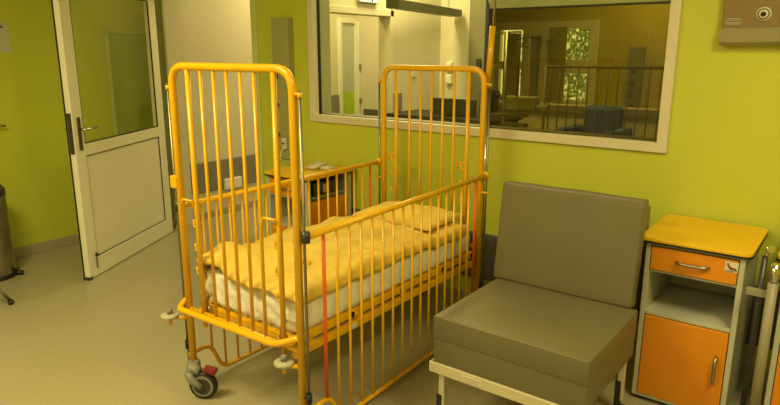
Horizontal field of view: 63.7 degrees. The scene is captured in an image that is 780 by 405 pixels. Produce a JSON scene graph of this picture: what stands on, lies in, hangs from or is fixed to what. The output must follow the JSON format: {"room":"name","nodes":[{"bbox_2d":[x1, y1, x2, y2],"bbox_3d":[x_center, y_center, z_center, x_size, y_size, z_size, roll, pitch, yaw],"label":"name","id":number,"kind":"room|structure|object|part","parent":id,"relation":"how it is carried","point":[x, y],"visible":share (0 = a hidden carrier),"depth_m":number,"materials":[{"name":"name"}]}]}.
{"room":"hospital room","nodes":[
{"label":"hospital room","id":0,"kind":"room"},
{"bbox_2d":[0,0,144,247],"bbox_3d":[-3.948,-0.643,3.492,0.140,2.800,6.100,10,17,36],"label":"wall","id":1,"kind":"structure","parent":0,"point":[36,177],"depth_m":5.02,"materials":[{"name":"paint"}]},
{"bbox_2d":[0,23,10,51],"bbox_3d":[-2.942,-1.211,4.601,0.004,0.210,0.285,10,17,36],"label":"notice","id":2,"kind":"object","parent":1,"relation":"attached to","point":[5,46],"visible":1,"depth_m":4.69,"materials":[{"name":"paper"}]},
{"bbox_2d":[13,234,79,258],"bbox_3d":[-3.890,0.688,3.765,0.012,0.085,5.820,10,17,36],"label":"baseboard","id":3,"kind":"structure","parent":1,"relation":"attached to","point":[27,250],"depth_m":5.14,"materials":[{"name":"plastic"}]},
{"bbox_2d":[104,31,153,135],"bbox_3d":[-2.269,-1.013,5.548,0.023,0.965,0.428,10,17,36],"label":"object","id":4,"kind":"object","parent":1,"relation":"attached to","point":[126,51],"visible":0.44,"depth_m":5.50,"materials":[{"name":"green glass"}]},
{"bbox_2d":[178,0,355,214],"bbox_3d":[-1.297,-1.427,6.774,0.310,2.800,2.520,10,17,36],"label":"wall","id":5,"kind":"structure","parent":0,"point":[211,31],"depth_m":6.11,"materials":[{"name":"beige paint"}]},
{"bbox_2d":[190,154,256,194],"bbox_3d":[-1.319,-0.393,6.709,0.025,0.290,1.930,10,17,36],"label":"trim","id":6,"kind":"structure","parent":5,"relation":"attached to","point":[250,159],"depth_m":6.25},
{"bbox_2d":[193,200,257,219],"bbox_3d":[-1.165,-0.074,7.008,0.012,0.060,2.500,10,17,36],"label":"baseboard","id":7,"kind":"structure","parent":5,"relation":"attached to","point":[238,207],"depth_m":6.36,"materials":[{"name":"plastic"}]},
{"bbox_2d":[224,176,241,189],"bbox_3d":[-1.587,-0.198,6.345,0.040,0.110,0.210,10,17,36],"label":"socket","id":8,"kind":"object","parent":5,"relation":"attached to","point":[237,180],"visible":0.92,"depth_m":6.34,"materials":[{"name":"white paint"}]},
{"bbox_2d":[331,95,338,112],"bbox_3d":[-0.669,-0.728,7.509,0.030,1.100,0.180,10,17,36],"label":"trim","id":9,"kind":"structure","parent":5,"relation":"attached to","point":[334,98],"depth_m":7.41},
{"bbox_2d":[337,17,357,113],"bbox_3d":[-0.502,-1.203,7.602,0.048,1.980,0.330,10,17,36],"label":"door","id":10,"kind":"structure","parent":5,"relation":"in","point":[346,27],"depth_m":7.47,"materials":[{"name":"white paint"}]},
{"bbox_3d":[-0.513,-1.719,7.480,0.026,0.800,0.230,10,17,36],"label":"glass panel","id":11,"kind":"part","parent":10,"relation":"part of","materials":[{"name":"glass"}]},
{"bbox_3d":[-0.515,-0.795,7.702,0.027,1.100,0.230,10,17,36],"label":"panel","id":12,"kind":"part","parent":10,"relation":"part of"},
{"bbox_2d":[0,206,766,404],"bbox_3d":[0.357,0.892,3.350,7.900,0.100,10.700,10,17,36],"label":"floor","id":13,"kind":"structure","parent":0,"point":[66,338],"depth_m":3.45,"materials":[{"name":"plastic"}]},
{"bbox_2d":[0,288,13,304],"bbox_3d":[-2.814,0.441,3.837,0.386,0.535,0.756,10,17,36],"label":"stool","id":14,"kind":"object","parent":13,"relation":"on","point":[10,301],"visible":1,"depth_m":4.04,"materials":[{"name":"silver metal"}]},
{"bbox_2d":[0,184,23,281],"bbox_3d":[-2.860,0.201,4.494,0.268,0.695,0.282,10,17,36],"label":"pedal bin","id":15,"kind":"object","parent":13,"relation":"on","point":[8,270],"visible":1,"depth_m":4.48,"materials":[{"name":"metal"}]},
{"bbox_3d":[-2.863,-0.090,4.418,0.266,0.095,0.266,10,17,36],"label":"lid","id":16,"kind":"part","parent":15,"relation":"part of","materials":[{"name":"plastic"}]},
{"bbox_2d":[264,162,352,234],"bbox_3d":[-0.564,0.161,4.463,0.440,0.797,0.516,10,17,36],"label":"bedside cabinet","id":17,"kind":"object","parent":13,"relation":"on","point":[285,172],"visible":0.19,"depth_m":4.34,"materials":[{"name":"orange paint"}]},
{"bbox_3d":[-0.691,0.361,4.329,0.330,0.393,0.020,10,17,36],"label":"door","id":18,"kind":"part","parent":17,"relation":"part of","materials":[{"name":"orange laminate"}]},
{"bbox_3d":[-0.690,-0.096,4.220,0.330,0.106,0.022,10,17,36],"label":"drawer","id":19,"kind":"part","parent":17,"relation":"part of","materials":[{"name":"orange laminate"}]},
{"bbox_2d":[305,162,334,170],"bbox_3d":[-0.495,-0.258,4.387,0.219,0.051,0.086,4,14,17],"label":"coiled cord","id":20,"kind":"object","parent":17,"relation":"on","point":[315,165],"visible":0.98,"depth_m":4.36,"materials":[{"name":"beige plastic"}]},
{"bbox_2d":[310,177,338,196],"bbox_3d":[-0.488,-0.115,4.333,0.154,0.090,0.260,10,17,36],"label":"shelf","id":21,"kind":"object","parent":17,"relation":"in","point":[332,180],"visible":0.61,"depth_m":4.27,"materials":[{"name":"plastic"}]},
{"bbox_3d":[-0.440,-0.100,4.279,0.010,0.060,0.050,10,17,36],"label":"label plate","id":22,"kind":"part","parent":21,"relation":"part of","materials":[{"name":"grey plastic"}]},
{"bbox_3d":[-0.416,0.224,4.361,0.010,0.522,0.373,10,17,36],"label":"panel","id":23,"kind":"part","parent":17,"relation":"part of","materials":[{"name":"orange laminate"}]},
{"bbox_2d":[160,62,491,404],"bbox_3d":[-0.185,0.076,3.199,0.983,1.554,1.684,10,17,36],"label":"cot","id":24,"kind":"object","parent":13,"relation":"on","point":[203,384],"visible":0.75,"depth_m":2.80,"materials":[{"name":"metal"}]},
{"bbox_3d":[-0.964,0.154,2.873,0.011,1.372,0.011,-8,16,-30],"label":"guide rod","id":25,"kind":"part","parent":24,"relation":"part of","materials":[{"name":"metal"}]},
{"bbox_3d":[-0.981,0.538,2.937,0.091,0.020,0.020,-1,14,-6],"label":"arm","id":26,"kind":"part","parent":24,"relation":"part of"},
{"bbox_3d":[-0.890,0.004,2.754,0.080,0.040,0.012,10,17,36],"label":"bent rod","id":27,"kind":"part","parent":24,"relation":"part of","materials":[{"name":"yellow metal"}]},
{"bbox_3d":[-0.846,0.008,2.746,0.022,1.156,0.023,10,17,36],"label":"hook post","id":28,"kind":"part","parent":24,"relation":"part of","materials":[{"name":"metal"}]},
{"bbox_3d":[-0.823,0.463,2.869,0.042,0.115,0.027,10,17,36],"label":"lever","id":29,"kind":"part","parent":24,"relation":"part of","materials":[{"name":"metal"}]},
{"bbox_3d":[-0.644,0.140,2.621,0.762,1.410,0.033,10,17,36],"label":"footboard","id":30,"kind":"part","parent":24,"relation":"part of","materials":[{"name":"metal"}]},
{"bbox_3d":[-0.474,0.078,2.449,0.080,0.040,0.012,10,17,36],"label":"bent rod","id":31,"kind":"part","parent":24,"relation":"part of","materials":[{"name":"yellow metal"}]},
{"bbox_3d":[-0.430,0.082,2.441,0.022,1.156,0.023,10,17,36],"label":"hook post","id":32,"kind":"part","parent":24,"relation":"part of","materials":[{"name":"yellow metal"}]},
{"bbox_3d":[-0.515,-0.123,3.434,0.027,0.027,1.481,10,17,35],"label":"rail","id":33,"kind":"part","parent":24,"relation":"part of","materials":[{"name":"yellow metal"}]},
{"bbox_3d":[-0.390,0.659,2.525,0.073,0.020,0.020,2,14,8],"label":"arm","id":34,"kind":"part","parent":24,"relation":"part of"},
{"bbox_3d":[-0.324,0.269,2.403,0.011,1.372,0.011,4,14,14],"label":"guide rod","id":35,"kind":"part","parent":24,"relation":"part of","materials":[{"name":"metal"}]},
{"bbox_2d":[206,222,469,332],"bbox_3d":[-0.198,0.294,3.283,0.621,0.172,1.430,10,17,36],"label":"mattress","id":36,"kind":"object","parent":24,"relation":"on","point":[315,307],"visible":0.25,"depth_m":2.82,"materials":[{"name":"white fabric"}]},
{"bbox_2d":[196,216,466,309],"bbox_3d":[-0.235,0.209,3.212,0.675,0.201,1.348,10,17,36],"label":"quilt","id":37,"kind":"object","parent":36,"relation":"on","point":[314,248],"visible":0.59,"depth_m":2.90,"materials":[{"name":"yellow fabric"}]},
{"bbox_2d":[351,201,464,231],"bbox_3d":[0.099,0.058,3.641,0.558,0.076,0.401,10,17,36],"label":"pillow","id":38,"kind":"object","parent":37,"relation":"on","point":[398,212],"visible":0.6,"depth_m":3.52,"materials":[{"name":"yellow fabric"}]},
{"bbox_3d":[-0.067,-0.117,4.064,0.011,1.347,0.011,-8,16,-30],"label":"guide rod","id":39,"kind":"part","parent":24,"relation":"part of","materials":[{"name":"metal"}]},
{"bbox_3d":[0.038,-0.262,3.947,0.022,1.123,0.023,10,17,36],"label":"hook post","id":40,"kind":"part","parent":24,"relation":"part of","materials":[{"name":"metal"}]},
{"bbox_3d":[0.113,-0.011,2.973,0.027,0.027,1.482,9,16,34],"label":"rail","id":41,"kind":"part","parent":24,"relation":"part of","materials":[{"name":"metal"}]},
{"bbox_3d":[0.241,-0.130,3.821,0.734,1.376,0.033,10,17,36],"label":"headboard","id":42,"kind":"part","parent":24,"relation":"part of","materials":[{"name":"yellow metal"}]},
{"bbox_3d":[0.442,-0.190,3.651,0.022,1.123,0.023,10,17,36],"label":"hook post","id":43,"kind":"part","parent":24,"relation":"part of","materials":[{"name":"metal"}]},
{"bbox_3d":[0.550,-0.007,3.611,0.011,1.347,0.011,4,14,14],"label":"guide rod","id":44,"kind":"part","parent":24,"relation":"part of","materials":[{"name":"metal"}]},
{"bbox_2d":[387,109,479,123],"bbox_3d":[0.611,-0.372,6.253,1.215,1.000,0.580,10,17,36],"label":"desk","id":45,"kind":"object","parent":13,"relation":"on","point":[414,113],"visible":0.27,"depth_m":6.00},
{"bbox_2d":[433,98,476,116],"bbox_3d":[0.646,-0.913,6.012,0.470,0.164,0.150,10,17,36],"label":"computer monitor","id":46,"kind":"object","parent":45,"relation":"on","point":[460,104],"visible":0.83,"depth_m":5.95,"materials":[{"name":"black plastic"}]},
{"bbox_2d":[480,0,495,282],"bbox_3d":[0.549,-0.427,3.595,0.108,2.350,0.108,-5,14,-19],"label":"pole","id":47,"kind":"object","parent":13,"relation":"on","point":[492,31],"visible":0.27,"depth_m":3.51,"materials":[{"name":"silver metal"}]},
{"bbox_3d":[0.548,0.021,3.703,0.017,1.390,0.018,10,17,36],"label":"rod","id":48,"kind":"part","parent":47,"relation":"part of","materials":[{"name":"silver metal"}]},
{"bbox_3d":[0.581,-1.262,3.370,0.048,0.621,0.012,10,17,36],"label":"rod","id":49,"kind":"part","parent":47,"relation":"part of","materials":[{"name":"silver metal"}]},
{"bbox_2d":[429,181,650,404],"bbox_3d":[0.730,0.456,2.807,0.689,1.001,1.000,10,17,36],"label":"chair","id":50,"kind":"object","parent":13,"relation":"on","point":[558,321],"visible":0.99,"depth_m":2.66,"materials":[{"name":"grey leather"}]},
{"bbox_3d":[0.226,0.812,2.699,0.028,0.209,0.026,10,17,36],"label":"leg","id":51,"kind":"part","parent":50,"relation":"part of","materials":[{"name":"beige metal"}]},
{"bbox_3d":[0.721,0.646,2.860,0.645,0.048,0.991,10,17,36],"label":"metal frame","id":52,"kind":"part","parent":50,"relation":"part of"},
{"bbox_2d":[434,333,634,404],"bbox_3d":[0.617,0.613,2.675,0.657,0.112,0.572,10,17,36],"label":"seat cushion","id":53,"kind":"object","parent":50,"relation":"on","point":[532,383],"depth_m":2.44,"materials":[{"name":"leather"}]},
{"bbox_2d":[433,278,637,386],"bbox_3d":[0.616,0.513,2.649,0.664,0.112,0.576,10,17,36],"label":"seat cushion","id":54,"kind":"object","parent":50,"relation":"on","point":[565,337],"depth_m":2.53,"materials":[{"name":"grey leather"}]},
{"bbox_2d":[494,181,648,307],"bbox_3d":[0.802,0.174,2.861,0.657,0.478,0.132,10,17,36],"label":"cushion","id":55,"kind":"object","parent":50,"relation":"on","point":[585,245],"depth_m":2.81,"materials":[{"name":"grey leather"}]},
{"bbox_3d":[1.036,0.787,2.811,0.028,0.209,0.026,10,17,36],"label":"leg","id":56,"kind":"part","parent":50,"relation":"part of","materials":[{"name":"beige metal"}]},
{"bbox_2d":[632,214,767,404],"bbox_3d":[1.441,0.525,2.968,0.455,0.797,0.526,10,17,36],"label":"base cabinet","id":57,"kind":"object","parent":13,"relation":"on","point":[694,316],"visible":0.99,"depth_m":2.82,"materials":[{"name":"grey paint"}]},
{"bbox_3d":[1.310,0.727,2.829,0.345,0.393,0.020,10,17,36],"label":"door","id":58,"kind":"part","parent":57,"relation":"part of","materials":[{"name":"orange laminate"}]},
{"bbox_3d":[1.298,0.272,2.702,0.144,0.015,0.034,10,17,36],"label":"handle","id":59,"kind":"part","parent":57,"relation":"part of","materials":[{"name":"metal"}]},
{"bbox_3d":[1.312,0.269,2.720,0.345,0.106,0.022,10,17,36],"label":"drawer","id":60,"kind":"part","parent":57,"relation":"part of","materials":[{"name":"orange laminate"}]},
{"bbox_3d":[1.407,0.735,2.728,0.015,0.144,0.034,10,17,36],"label":"handle","id":61,"kind":"part","parent":57,"relation":"part of","materials":[{"name":"metal"}]},
{"bbox_2d":[740,244,779,404],"bbox_3d":[1.598,0.601,2.529,0.340,0.855,0.177,10,17,36],"label":"stand","id":62,"kind":"object","parent":13,"relation":"on","point":[770,295],"visible":1,"depth_m":2.53,"materials":[{"name":"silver metal"}]},
{"bbox_3d":[1.498,0.636,2.532,0.037,0.665,0.038,10,17,36],"label":"post","id":63,"kind":"part","parent":62,"relation":"part of","materials":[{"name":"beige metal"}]},
{"bbox_3d":[1.520,0.199,2.516,0.038,0.067,0.038,6,15,23],"label":"knob","id":64,"kind":"part","parent":62,"relation":"part of","materials":[{"name":"silver metal"}]},
{"bbox_2d":[764,251,779,404],"bbox_3d":[1.894,0.591,2.696,0.455,0.797,0.526,10,17,36],"label":"base cabinet","id":65,"kind":"object","parent":13,"relation":"on","point":[772,395],"visible":1,"depth_m":2.64,"materials":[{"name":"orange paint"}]},
{"bbox_3d":[1.764,0.793,2.558,0.345,0.393,0.020,10,17,36],"label":"door","id":66,"kind":"part","parent":65,"relation":"part of","materials":[{"name":"orange laminate"}]},
{"bbox_2d":[329,0,440,115],"bbox_3d":[-0.258,-1.244,6.023,0.140,2.800,2.500,10,17,36],"label":"wall partition","id":67,"kind":"structure","parent":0,"point":[417,36],"depth_m":6.47,"materials":[{"name":"beige paint"}]},
{"bbox_2d":[330,5,393,112],"bbox_3d":[-0.316,-0.803,5.923,0.014,1.990,1.150,10,17,36],"label":"trim","id":68,"kind":"structure","parent":67,"relation":"attached to","point":[333,8],"depth_m":6.05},
{"bbox_2d":[357,0,377,3],"bbox_3d":[-0.201,-1.920,5.786,0.035,0.155,0.280,10,17,36],"label":"exit sign","id":69,"kind":"object","parent":67,"relation":"attached to","point":[362,1],"visible":1,"depth_m":5.79,"materials":[{"name":"beige plastic"}]},
{"bbox_2d":[393,93,401,110],"bbox_3d":[0.077,-1.024,6.396,0.020,0.180,0.140,10,17,36],"label":"wall plate","id":70,"kind":"object","parent":67,"relation":"attached to","point":[399,94],"visible":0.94,"depth_m":6.40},
{"bbox_2d":[411,71,415,76],"bbox_3d":[0.246,-1.345,6.555,0.012,0.070,0.070,10,17,36],"label":"light switch","id":71,"kind":"object","parent":67,"relation":"attached to","point":[413,73],"visible":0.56,"depth_m":6.54,"materials":[{"name":"beige plastic"}]},
{"bbox_2d":[356,0,488,98],"bbox_3d":[2.473,-1.143,5.627,7.370,2.800,0.140,10,17,36],"label":"wall","id":72,"kind":"structure","parent":0,"point":[454,40],"depth_m":6.79,"materials":[{"name":"beige paint"}]},
{"bbox_2d":[356,20,378,115],"bbox_3d":[-0.219,-1.181,7.576,0.440,1.950,0.063,10,17,36],"label":"door","id":73,"kind":"structure","parent":72,"relation":"in","point":[367,32],"depth_m":7.50,"materials":[{"name":"white paint"}]},
{"bbox_3d":[-0.218,-1.181,7.578,0.440,1.950,0.058,10,17,36],"label":"frame","id":74,"kind":"part","parent":73,"relation":"part of","materials":[{"name":"white paint"}]},
{"bbox_3d":[-0.235,-0.980,7.621,0.220,0.300,0.010,10,17,36],"label":"kick plate","id":75,"kind":"part","parent":73,"relation":"part of","materials":[{"name":"grey metal"}]},
{"bbox_2d":[446,74,452,83],"bbox_3d":[0.650,-1.352,6.875,0.070,0.105,0.056,10,17,36],"label":"soap dispenser","id":76,"kind":"object","parent":72,"relation":"attached to","point":[449,77],"visible":1,"depth_m":6.85,"materials":[{"name":"white paint"}]},
{"bbox_2d":[468,0,489,112],"bbox_3d":[2.029,-1.362,5.806,2.970,1.560,0.113,10,17,36],"label":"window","id":77,"kind":"structure","parent":72,"relation":"in","point":[479,9],"depth_m":6.56,"materials":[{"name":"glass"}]},
{"bbox_2d":[257,0,779,369],"bbox_3d":[0.863,-0.657,3.592,7.417,2.800,0.140,10,17,36],"label":"wall","id":78,"kind":"structure","parent":0,"point":[721,162],"depth_m":3.20,"materials":[{"name":"paint"}]},
{"bbox_2d":[51,0,173,280],"bbox_3d":[-2.079,-0.614,4.862,0.174,2.109,1.276,2,14,8],"label":"door","id":79,"kind":"structure","parent":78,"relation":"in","point":[121,182],"depth_m":4.79,"materials":[{"name":"white paint"}]},
{"bbox_3d":[-2.164,-0.463,4.257,0.030,0.280,0.006,2,14,8],"label":"lock plate","id":80,"kind":"part","parent":79,"relation":"part of","materials":[{"name":"metal"}]},
{"bbox_3d":[-2.131,-0.472,4.315,0.008,0.230,0.033,2,14,8],"label":"handle plate","id":81,"kind":"part","parent":79,"relation":"part of","materials":[{"name":"metal"}]},
{"bbox_3d":[-2.094,-0.515,4.361,0.064,0.021,0.139,2,14,8],"label":"lever","id":82,"kind":"part","parent":79,"relation":"part of","materials":[{"name":"silver metal"}]},
{"bbox_3d":[-2.079,-0.087,4.992,0.025,0.744,1.038,2,14,8],"label":"panel","id":83,"kind":"part","parent":79,"relation":"part of","materials":[{"name":"white paint"}]},
{"bbox_2d":[159,0,168,83],"bbox_3d":[-1.966,-0.834,5.605,0.030,2.190,0.020,10,17,36],"label":"trim","id":84,"kind":"structure","parent":78,"relation":"attached to","point":[160,1],"depth_m":5.46,"materials":[{"name":"paint"}]},
{"bbox_2d":[155,0,193,225],"bbox_3d":[-2.009,-0.866,5.740,0.256,2.190,0.149,10,17,36],"label":"trim","id":85,"kind":"structure","parent":78,"relation":"attached to","point":[171,15],"depth_m":5.63,"materials":[{"name":"beige paint"}]},
{"bbox_2d":[250,0,266,237],"bbox_3d":[-1.520,-0.786,5.412,1.390,2.190,0.180,10,17,36],"label":"trim","id":86,"kind":"structure","parent":78,"relation":"attached to","point":[253,3],"depth_m":4.90,"materials":[{"name":"paint"}]},
{"bbox_2d":[271,18,299,164],"bbox_3d":[-0.727,-0.818,4.605,0.133,1.036,0.414,-12,18,-42],"label":"panel","id":87,"kind":"object","parent":78,"relation":"attached to","point":[281,28],"visible":0.6,"depth_m":4.64,"materials":[{"name":"green metal"}]},
{"bbox_2d":[307,0,682,152],"bbox_3d":[0.455,-1.074,3.810,2.483,1.304,0.180,10,17,36],"label":"window","id":88,"kind":"structure","parent":78,"relation":"in","point":[591,73],"depth_m":3.44,"materials":[{"name":"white glass"}]},
{"bbox_3d":[0.993,-0.720,3.457,0.999,0.679,0.006,10,17,36],"label":"tinted pane","id":89,"kind":"part","parent":88,"relation":"part of","materials":[{"name":"clear glass"}]},
{"bbox_3d":[0.990,-1.095,3.371,1.012,0.070,0.020,10,17,36],"label":"sash rail","id":90,"kind":"part","parent":88,"relation":"part of","materials":[{"name":"white metal"}]},
{"bbox_2d":[351,208,779,348],"bbox_3d":[1.417,0.487,3.331,5.900,0.300,0.022,10,17,36],"label":"trim","id":91,"kind":"structure","parent":78,"relation":"attached to","point":[490,240],"depth_m":3.88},
{"bbox_2d":[405,279,768,385],"bbox_3d":[1.380,0.778,3.436,6.000,0.085,0.012,10,17,36],"label":"baseboard","id":92,"kind":"structure","parent":78,"relation":"attached to","point":[440,287],"depth_m":4.12,"materials":[{"name":"plastic"}]},
{"bbox_2d":[719,0,779,44],"bbox_3d":[2.130,-0.815,2.441,1.492,0.388,0.060,10,17,36],"label":"panel","id":93,"kind":"object","parent":78,"relation":"attached to","point":[744,22],"visible":1,"depth_m":2.81,"materials":[{"name":"beige plastic"}]},
{"bbox_2d":[727,19,739,23],"bbox_3d":[1.564,-0.824,2.858,0.050,0.018,0.003,10,17,36],"label":"print","id":94,"kind":"object","parent":93,"relation":"on","point":[729,21],"depth_m":2.86,"materials":[{"name":"grey plastic"}]},
{"bbox_3d":[1.565,-0.824,2.858,0.064,0.028,0.003,10,17,36],"label":"label plate","id":95,"kind":"part","parent":93,"relation":"part of","materials":[{"name":"grey plastic"}]},
{"bbox_2d":[756,7,771,20],"bbox_3d":[1.653,-0.834,2.779,0.062,0.062,0.016,10,17,36],"label":"socket","id":96,"kind":"object","parent":93,"relation":"attached to","point":[762,13],"depth_m":2.77,"materials":[{"name":"beige plastic"}]},
{"bbox_3d":[0.363,-1.928,2.672,7.900,0.100,10.700,10,17,36],"label":"ceiling","id":97,"kind":"structure","parent":0,"visible":0},
{"bbox_2d":[386,0,461,16],"bbox_3d":[0.362,-2.209,5.859,0.120,0.845,1.537,7,15,26],"label":"lamp","id":98,"kind":"object","parent":97,"relation":"hanging from","point":[404,5],"visible":1,"depth_m":5.73,"materials":[{"name":"metal"}]}
]}

